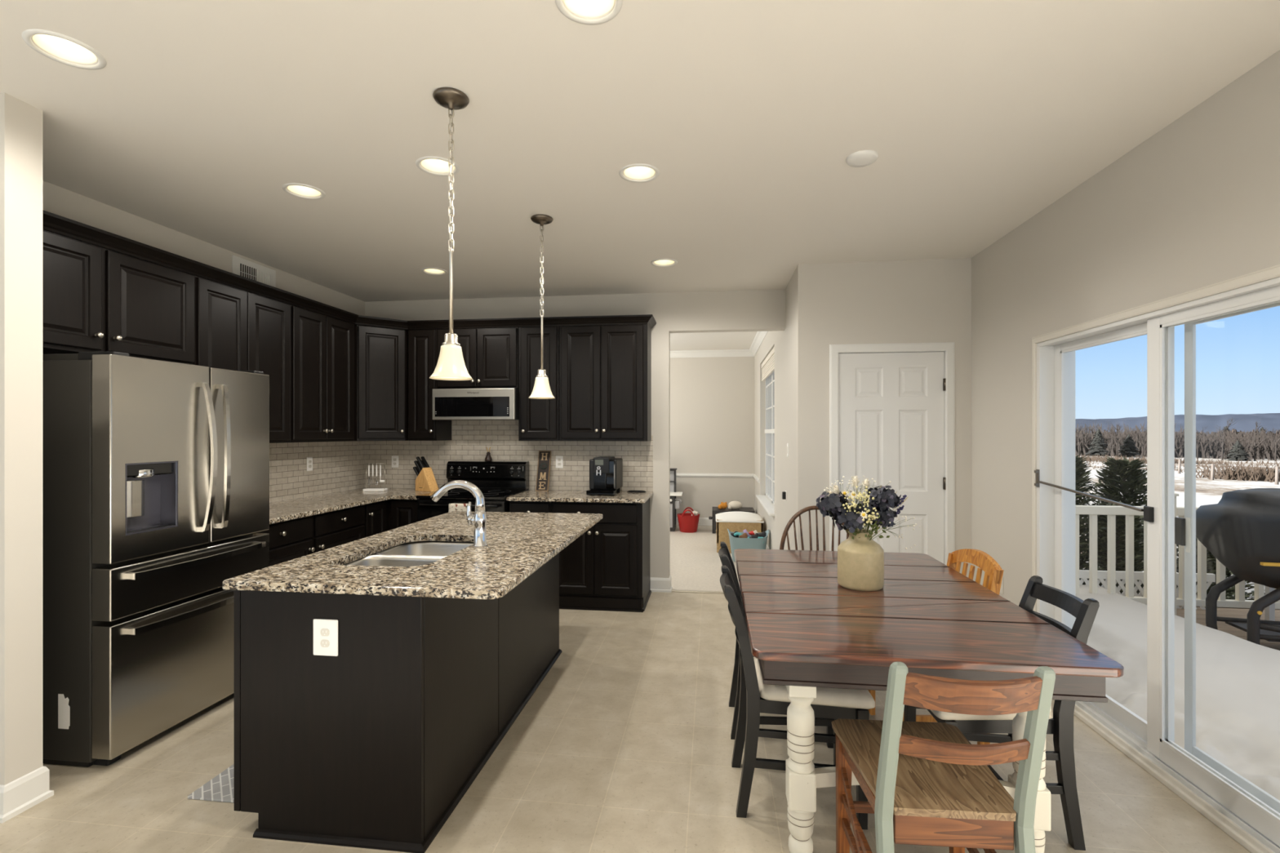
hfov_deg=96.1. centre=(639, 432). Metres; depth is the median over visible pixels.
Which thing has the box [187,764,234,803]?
floor mat
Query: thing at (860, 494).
flower spray
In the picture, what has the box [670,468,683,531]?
play kitchen
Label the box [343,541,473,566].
sink
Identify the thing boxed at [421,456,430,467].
kitchen knife
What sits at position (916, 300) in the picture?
wall
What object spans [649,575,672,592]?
baseboard
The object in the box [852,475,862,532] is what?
plume
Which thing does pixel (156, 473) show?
refrigerator
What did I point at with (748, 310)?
wall
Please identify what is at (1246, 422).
ridge
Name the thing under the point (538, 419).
upper cabinet
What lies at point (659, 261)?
recessed light
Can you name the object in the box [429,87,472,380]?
pendant light
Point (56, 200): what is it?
wall
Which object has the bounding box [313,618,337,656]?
outlet
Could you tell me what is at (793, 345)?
wall
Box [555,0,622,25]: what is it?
recessed light
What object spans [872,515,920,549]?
flower spray
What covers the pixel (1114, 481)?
evergreen shrub
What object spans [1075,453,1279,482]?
dry grass
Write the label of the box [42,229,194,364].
upper cabinet
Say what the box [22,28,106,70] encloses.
recessed light
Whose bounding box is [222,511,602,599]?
island countertop
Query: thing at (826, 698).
seat cushion
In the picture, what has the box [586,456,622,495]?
coffee machine
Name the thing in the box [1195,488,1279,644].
covered grill
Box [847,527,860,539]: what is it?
leaf sprig
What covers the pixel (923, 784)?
chair
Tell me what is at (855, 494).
daisy
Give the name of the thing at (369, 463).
whisk
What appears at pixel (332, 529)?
base cabinet
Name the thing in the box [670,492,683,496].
countertop
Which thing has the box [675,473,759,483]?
trim
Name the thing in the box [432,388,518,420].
microwave
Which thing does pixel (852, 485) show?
flower spray
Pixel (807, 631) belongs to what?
dining table
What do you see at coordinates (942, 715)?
seat cushion
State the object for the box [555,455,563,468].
wall outlet
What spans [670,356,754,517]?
wall
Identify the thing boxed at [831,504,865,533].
hydrangea
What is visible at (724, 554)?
dining chair
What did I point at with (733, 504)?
plush toy
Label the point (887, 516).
hydrangea
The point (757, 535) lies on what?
toy car
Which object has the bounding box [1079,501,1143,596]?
evergreen shrub
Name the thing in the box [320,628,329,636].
receptacle
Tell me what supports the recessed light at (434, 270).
in the ceiling
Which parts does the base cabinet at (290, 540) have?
drawer, knob, door, knob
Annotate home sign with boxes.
[535,450,551,491]
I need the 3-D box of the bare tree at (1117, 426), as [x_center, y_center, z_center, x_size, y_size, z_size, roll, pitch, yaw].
[54.821,0.806,66.193,2.455,4.180,1.293,0,0,-36]
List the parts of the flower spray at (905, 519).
stem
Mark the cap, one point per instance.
(863, 157)
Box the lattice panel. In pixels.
[1079,569,1215,609]
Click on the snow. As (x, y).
(1237, 679)
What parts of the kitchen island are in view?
panel, shoe moulding, panel, panel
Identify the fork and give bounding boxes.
[371,464,373,484]
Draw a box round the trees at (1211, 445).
[1075,417,1279,460]
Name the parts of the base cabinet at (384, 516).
door, door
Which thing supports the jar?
on the dining table at (807, 631)
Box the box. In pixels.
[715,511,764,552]
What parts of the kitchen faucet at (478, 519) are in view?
spout, lever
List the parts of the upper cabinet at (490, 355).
door, door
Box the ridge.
[1075,413,1279,434]
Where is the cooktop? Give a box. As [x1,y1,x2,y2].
[416,489,528,499]
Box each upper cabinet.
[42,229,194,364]
[193,275,289,443]
[289,304,354,442]
[354,324,408,440]
[408,328,451,440]
[437,327,518,388]
[518,326,559,440]
[559,324,651,440]
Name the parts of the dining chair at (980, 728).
leg, leg, seat frame, leg, rail, rail, leg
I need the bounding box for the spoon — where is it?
[374,462,377,484]
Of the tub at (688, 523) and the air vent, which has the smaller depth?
the air vent
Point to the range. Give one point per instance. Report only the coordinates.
(497, 481)
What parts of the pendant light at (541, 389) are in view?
lamp shade, chain, rod, cord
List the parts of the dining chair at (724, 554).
rail, leg, leg, leg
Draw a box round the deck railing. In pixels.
[1075,493,1279,615]
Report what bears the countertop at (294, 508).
on the base cabinet at (384, 516)
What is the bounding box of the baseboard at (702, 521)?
[675,517,712,525]
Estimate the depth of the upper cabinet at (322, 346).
4.49 m
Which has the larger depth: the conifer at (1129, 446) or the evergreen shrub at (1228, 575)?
the conifer at (1129, 446)
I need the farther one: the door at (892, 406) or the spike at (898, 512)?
the door at (892, 406)
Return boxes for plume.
[831,484,841,502]
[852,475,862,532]
[861,477,871,530]
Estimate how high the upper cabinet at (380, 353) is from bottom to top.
1.025 m
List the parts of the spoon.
handle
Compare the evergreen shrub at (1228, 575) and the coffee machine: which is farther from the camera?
the evergreen shrub at (1228, 575)
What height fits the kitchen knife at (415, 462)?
0.117 m
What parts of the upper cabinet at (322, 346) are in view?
door, door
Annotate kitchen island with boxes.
[222,511,602,852]
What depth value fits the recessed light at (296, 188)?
3.08 m
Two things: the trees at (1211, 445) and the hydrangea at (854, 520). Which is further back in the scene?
the trees at (1211, 445)
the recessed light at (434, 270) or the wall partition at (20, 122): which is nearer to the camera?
the wall partition at (20, 122)
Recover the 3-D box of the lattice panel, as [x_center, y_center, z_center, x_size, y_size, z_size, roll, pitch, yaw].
[4.247,1.497,5.317,1.903,0.440,0.030,0,0,7]
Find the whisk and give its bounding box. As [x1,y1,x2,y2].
[366,462,371,484]
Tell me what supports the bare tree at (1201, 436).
on the snow field
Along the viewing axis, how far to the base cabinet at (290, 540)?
3.77 m
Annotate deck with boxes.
[1176,605,1279,650]
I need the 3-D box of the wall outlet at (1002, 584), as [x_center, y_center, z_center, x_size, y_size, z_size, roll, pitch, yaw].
[2.358,0.991,3.765,0.009,0.115,0.070,0,0,7]
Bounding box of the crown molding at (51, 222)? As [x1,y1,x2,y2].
[42,209,656,329]
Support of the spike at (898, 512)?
in the jar
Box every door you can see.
[829,342,955,565]
[1031,264,1279,852]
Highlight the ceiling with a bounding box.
[0,0,1279,351]
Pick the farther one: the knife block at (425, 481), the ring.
the ring
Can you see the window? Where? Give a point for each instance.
(767, 501)
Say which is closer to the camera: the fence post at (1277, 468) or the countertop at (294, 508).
the countertop at (294, 508)
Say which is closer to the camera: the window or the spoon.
the spoon
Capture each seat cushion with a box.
[754,657,875,709]
[929,709,1053,719]
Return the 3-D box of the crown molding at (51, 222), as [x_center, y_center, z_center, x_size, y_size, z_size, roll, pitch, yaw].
[-1.815,-0.969,4.336,4.123,0.070,1.766,0,0,-42]
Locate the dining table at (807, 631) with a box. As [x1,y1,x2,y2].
[733,548,1124,852]
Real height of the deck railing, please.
1.100 m
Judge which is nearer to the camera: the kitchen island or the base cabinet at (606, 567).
the kitchen island
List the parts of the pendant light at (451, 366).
lamp shade, rod, chain, cord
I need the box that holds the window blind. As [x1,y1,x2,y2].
[761,346,774,381]
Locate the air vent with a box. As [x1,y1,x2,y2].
[231,254,275,287]
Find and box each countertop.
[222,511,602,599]
[269,487,434,524]
[506,489,653,502]
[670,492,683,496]
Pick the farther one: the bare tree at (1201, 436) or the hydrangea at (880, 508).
the bare tree at (1201, 436)
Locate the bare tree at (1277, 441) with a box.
[1266,429,1279,461]
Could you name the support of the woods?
on the snow field
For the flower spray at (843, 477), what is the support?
in the jar
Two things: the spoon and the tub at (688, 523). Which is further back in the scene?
the tub at (688, 523)
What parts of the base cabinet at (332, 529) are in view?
drawer, door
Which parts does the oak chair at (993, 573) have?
leg, post, crest rail, post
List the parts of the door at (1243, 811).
fixed panel, casing, sill, handle, sliding panel, screen panel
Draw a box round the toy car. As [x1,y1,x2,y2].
[751,533,759,537]
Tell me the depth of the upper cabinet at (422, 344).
5.18 m
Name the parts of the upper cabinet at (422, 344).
door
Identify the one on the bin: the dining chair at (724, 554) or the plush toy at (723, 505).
the plush toy at (723, 505)
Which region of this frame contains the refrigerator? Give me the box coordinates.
[42,351,269,767]
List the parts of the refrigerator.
control panel, door, drawer, drawer, handle, handle, handle, handle, door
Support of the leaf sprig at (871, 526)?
in the jar
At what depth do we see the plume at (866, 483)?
2.56 m
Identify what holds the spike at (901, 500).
in the jar
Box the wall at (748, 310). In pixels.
[364,288,785,589]
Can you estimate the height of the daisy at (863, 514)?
0.180 m
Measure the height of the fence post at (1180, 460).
0.954 m
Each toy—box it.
[691,511,698,515]
[717,502,727,509]
[728,501,742,509]
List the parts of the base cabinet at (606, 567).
door, drawer, shoe moulding, door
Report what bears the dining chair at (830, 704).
on the floor
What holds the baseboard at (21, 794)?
attached to the wall partition at (20, 122)
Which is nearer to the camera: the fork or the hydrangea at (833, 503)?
the hydrangea at (833, 503)
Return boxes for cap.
[845,150,878,167]
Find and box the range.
[416,461,528,521]
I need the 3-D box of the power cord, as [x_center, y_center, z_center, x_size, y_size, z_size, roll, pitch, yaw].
[-0.031,0.525,5.143,0.173,0.013,0.102,0,0,7]
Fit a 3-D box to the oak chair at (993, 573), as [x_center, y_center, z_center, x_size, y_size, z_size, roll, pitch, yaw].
[1.413,1.010,2.799,0.492,0.874,0.380,0,0,-1]
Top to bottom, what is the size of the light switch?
0.115 m
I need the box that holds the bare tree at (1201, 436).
[1195,426,1208,459]
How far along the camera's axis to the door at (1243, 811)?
2.48 m
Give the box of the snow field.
[1075,455,1279,599]
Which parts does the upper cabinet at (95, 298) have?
door, knob, knob, door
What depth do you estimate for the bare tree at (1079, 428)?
68.21 m
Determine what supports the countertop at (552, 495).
on the base cabinet at (606, 567)
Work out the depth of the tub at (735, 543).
6.32 m
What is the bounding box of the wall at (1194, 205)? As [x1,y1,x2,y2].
[971,49,1279,605]
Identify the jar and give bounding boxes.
[837,528,884,591]
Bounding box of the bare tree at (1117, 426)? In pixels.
[1108,422,1124,457]
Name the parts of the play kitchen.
door, frame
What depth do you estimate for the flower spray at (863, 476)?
2.57 m
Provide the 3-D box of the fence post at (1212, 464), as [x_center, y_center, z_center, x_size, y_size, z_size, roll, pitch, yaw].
[31.752,2.208,31.898,0.148,0.954,0.132,0,0,-15]
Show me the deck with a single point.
(1230, 612)
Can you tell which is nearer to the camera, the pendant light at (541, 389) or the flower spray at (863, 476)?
the flower spray at (863, 476)
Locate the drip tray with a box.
[586,489,616,495]
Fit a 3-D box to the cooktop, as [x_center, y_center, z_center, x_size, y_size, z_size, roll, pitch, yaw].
[-1.457,0.539,5.069,0.774,0.025,0.605,0,0,7]
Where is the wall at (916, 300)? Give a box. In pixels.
[813,257,971,577]
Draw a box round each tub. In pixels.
[676,506,699,533]
[727,528,768,561]
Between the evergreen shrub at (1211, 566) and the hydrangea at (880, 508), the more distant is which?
the evergreen shrub at (1211, 566)
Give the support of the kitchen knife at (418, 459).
in the knife block at (425, 481)
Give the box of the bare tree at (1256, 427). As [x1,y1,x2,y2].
[1253,422,1278,461]
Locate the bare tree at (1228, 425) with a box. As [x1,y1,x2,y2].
[1215,417,1234,460]
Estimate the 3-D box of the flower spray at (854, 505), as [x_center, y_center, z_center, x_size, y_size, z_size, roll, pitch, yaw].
[0.935,0.384,2.503,0.137,0.258,0.073,0,0,-24]
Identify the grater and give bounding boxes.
[379,462,384,482]
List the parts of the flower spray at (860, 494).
stem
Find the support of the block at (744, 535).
in the tub at (735, 543)
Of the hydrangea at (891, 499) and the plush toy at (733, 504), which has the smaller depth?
the hydrangea at (891, 499)
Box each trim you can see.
[670,331,768,357]
[671,590,723,593]
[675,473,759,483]
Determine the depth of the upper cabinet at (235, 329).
3.79 m
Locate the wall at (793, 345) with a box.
[754,263,813,550]
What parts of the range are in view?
handle, oven door, control panel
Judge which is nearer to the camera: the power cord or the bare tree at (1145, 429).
the power cord
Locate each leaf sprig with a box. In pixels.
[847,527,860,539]
[862,524,881,537]
[864,515,882,532]
[867,527,889,540]
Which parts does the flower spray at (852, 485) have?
stem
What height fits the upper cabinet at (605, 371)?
1.025 m
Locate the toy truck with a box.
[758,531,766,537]
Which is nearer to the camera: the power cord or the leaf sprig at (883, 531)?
the leaf sprig at (883, 531)
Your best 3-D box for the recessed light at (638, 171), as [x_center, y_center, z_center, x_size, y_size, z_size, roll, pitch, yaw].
[-0.003,-1.316,2.823,0.200,0.094,0.200,0,0,7]
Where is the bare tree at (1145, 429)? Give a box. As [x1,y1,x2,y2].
[1134,426,1146,457]
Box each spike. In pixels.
[872,494,906,534]
[875,505,904,533]
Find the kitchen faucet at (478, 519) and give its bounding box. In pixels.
[430,480,487,546]
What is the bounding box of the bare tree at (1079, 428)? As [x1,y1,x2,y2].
[1076,423,1098,455]
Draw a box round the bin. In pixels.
[708,506,755,533]
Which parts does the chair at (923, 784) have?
leg, post, seat, seat rail, leg, rail, rail, post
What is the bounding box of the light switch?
[786,443,788,457]
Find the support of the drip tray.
on the coffee machine
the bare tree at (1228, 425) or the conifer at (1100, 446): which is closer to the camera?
the bare tree at (1228, 425)
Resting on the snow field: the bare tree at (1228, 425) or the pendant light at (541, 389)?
the bare tree at (1228, 425)
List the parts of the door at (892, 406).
knob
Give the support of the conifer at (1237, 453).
on the snow field
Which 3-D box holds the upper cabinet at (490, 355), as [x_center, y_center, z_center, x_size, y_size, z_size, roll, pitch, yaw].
[-1.436,-0.674,5.254,0.756,0.558,0.352,0,0,7]
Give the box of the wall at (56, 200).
[42,180,364,502]
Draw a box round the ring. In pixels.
[733,532,742,536]
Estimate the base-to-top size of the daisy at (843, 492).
0.258 m
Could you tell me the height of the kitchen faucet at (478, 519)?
0.309 m
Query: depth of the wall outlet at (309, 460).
4.82 m
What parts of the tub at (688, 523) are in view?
handle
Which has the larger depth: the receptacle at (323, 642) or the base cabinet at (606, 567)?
the base cabinet at (606, 567)
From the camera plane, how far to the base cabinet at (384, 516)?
4.89 m
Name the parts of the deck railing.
rail, rail, post, rail, rail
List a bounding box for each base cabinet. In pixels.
[253,515,315,566]
[311,504,364,553]
[364,498,419,537]
[509,501,551,512]
[551,497,651,612]
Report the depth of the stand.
5.26 m
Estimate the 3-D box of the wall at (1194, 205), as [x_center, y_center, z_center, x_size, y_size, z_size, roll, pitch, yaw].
[1.894,0.086,-0.585,0.155,2.722,9.712,0,0,7]
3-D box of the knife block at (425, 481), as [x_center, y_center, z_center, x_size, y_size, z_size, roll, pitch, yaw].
[-1.950,0.426,5.271,0.200,0.214,0.101,0,0,27]
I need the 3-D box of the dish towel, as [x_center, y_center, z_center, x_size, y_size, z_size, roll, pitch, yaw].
[-1.493,0.735,4.742,0.165,0.304,0.045,0,0,7]
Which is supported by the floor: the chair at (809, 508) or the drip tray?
the chair at (809, 508)
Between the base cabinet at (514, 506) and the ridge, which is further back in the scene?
the ridge
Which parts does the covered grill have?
leg, leg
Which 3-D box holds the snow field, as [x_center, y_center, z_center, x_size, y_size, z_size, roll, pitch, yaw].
[144.658,2.705,85.316,398.606,0.703,453.612,0,0,7]
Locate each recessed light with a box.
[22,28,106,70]
[282,182,325,199]
[415,155,459,176]
[421,267,447,275]
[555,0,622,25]
[618,163,659,182]
[650,258,677,266]
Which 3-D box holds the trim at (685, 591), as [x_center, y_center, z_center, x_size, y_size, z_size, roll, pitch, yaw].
[0.780,1.442,5.187,1.034,0.009,0.037,0,0,7]
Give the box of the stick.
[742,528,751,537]
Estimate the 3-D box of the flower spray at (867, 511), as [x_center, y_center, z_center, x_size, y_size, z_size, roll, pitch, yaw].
[0.991,0.407,2.481,0.072,0.211,0.150,0,0,19]
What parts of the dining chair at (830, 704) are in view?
rail, rail, leg, rail, leg, seat frame, leg, leg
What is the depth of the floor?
2.38 m
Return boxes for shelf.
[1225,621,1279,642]
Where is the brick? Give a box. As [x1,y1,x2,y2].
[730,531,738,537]
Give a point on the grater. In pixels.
(380, 481)
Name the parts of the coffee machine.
panel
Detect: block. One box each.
[415,467,438,492]
[738,533,747,537]
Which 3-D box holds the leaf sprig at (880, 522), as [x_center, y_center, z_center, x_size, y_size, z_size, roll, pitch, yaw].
[1.011,0.428,2.511,0.086,0.169,0.087,0,0,15]
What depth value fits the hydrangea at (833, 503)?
2.53 m
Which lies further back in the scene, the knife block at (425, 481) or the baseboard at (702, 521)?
the baseboard at (702, 521)
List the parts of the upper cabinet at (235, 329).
door, door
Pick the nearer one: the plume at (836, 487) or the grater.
the plume at (836, 487)
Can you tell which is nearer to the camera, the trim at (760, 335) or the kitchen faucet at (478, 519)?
the kitchen faucet at (478, 519)
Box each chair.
[718,542,833,748]
[720,565,875,830]
[779,505,848,551]
[831,662,1055,852]
[867,548,1004,744]
[903,575,1099,850]
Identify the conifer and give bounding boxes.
[1084,427,1109,456]
[1117,434,1140,457]
[1223,440,1252,461]
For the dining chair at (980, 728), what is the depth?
2.02 m
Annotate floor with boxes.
[0,524,1250,852]
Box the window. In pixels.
[755,370,774,515]
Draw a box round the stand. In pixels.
[363,462,387,491]
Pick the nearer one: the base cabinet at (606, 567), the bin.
the base cabinet at (606, 567)
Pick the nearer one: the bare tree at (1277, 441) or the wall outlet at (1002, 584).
the wall outlet at (1002, 584)
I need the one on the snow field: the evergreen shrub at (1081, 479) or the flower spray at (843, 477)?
the evergreen shrub at (1081, 479)
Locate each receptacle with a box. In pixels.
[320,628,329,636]
[320,639,329,647]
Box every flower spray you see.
[823,475,850,497]
[842,491,862,529]
[848,475,869,532]
[852,485,874,532]
[860,475,891,532]
[862,503,879,532]
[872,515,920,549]
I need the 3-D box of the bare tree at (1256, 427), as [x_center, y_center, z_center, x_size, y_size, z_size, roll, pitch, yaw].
[63.153,0.833,57.884,1.776,4.158,1.333,0,0,29]
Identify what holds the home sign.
on the countertop at (552, 495)
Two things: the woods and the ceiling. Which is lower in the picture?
the woods
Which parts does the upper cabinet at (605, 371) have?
door, door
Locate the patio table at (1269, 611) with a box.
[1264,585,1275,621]
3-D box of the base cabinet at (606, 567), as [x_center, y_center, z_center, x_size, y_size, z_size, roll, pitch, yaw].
[-0.316,1.006,4.972,0.775,0.881,0.632,0,0,7]
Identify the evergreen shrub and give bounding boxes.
[1075,453,1125,586]
[1079,456,1196,586]
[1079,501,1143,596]
[1137,533,1253,599]
[1176,555,1253,599]
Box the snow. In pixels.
[1075,584,1279,800]
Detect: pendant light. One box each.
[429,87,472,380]
[528,213,555,399]
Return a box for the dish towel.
[448,503,467,512]
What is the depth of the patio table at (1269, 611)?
4.79 m
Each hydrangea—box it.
[816,491,850,528]
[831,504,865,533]
[852,498,885,532]
[865,485,901,531]
[871,507,897,532]
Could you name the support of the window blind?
attached to the window
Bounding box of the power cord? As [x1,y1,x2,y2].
[626,490,646,493]
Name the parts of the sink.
bowl, bowl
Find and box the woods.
[1085,428,1279,437]
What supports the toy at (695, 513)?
in the tub at (688, 523)
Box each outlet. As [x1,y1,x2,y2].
[306,457,312,471]
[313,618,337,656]
[391,455,398,467]
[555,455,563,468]
[1000,576,1003,594]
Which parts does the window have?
sill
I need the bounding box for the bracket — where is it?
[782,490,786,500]
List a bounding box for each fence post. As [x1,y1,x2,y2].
[1177,459,1181,473]
[1210,463,1214,479]
[1274,466,1279,484]
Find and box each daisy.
[840,490,848,505]
[850,490,857,502]
[856,511,867,532]
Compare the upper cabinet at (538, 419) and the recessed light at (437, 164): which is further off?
the upper cabinet at (538, 419)
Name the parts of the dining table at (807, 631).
leg, leg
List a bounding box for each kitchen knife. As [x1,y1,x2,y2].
[413,460,422,472]
[413,466,419,476]
[416,456,425,468]
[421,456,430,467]
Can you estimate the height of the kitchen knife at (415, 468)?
0.097 m
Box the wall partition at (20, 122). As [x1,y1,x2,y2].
[0,92,42,785]

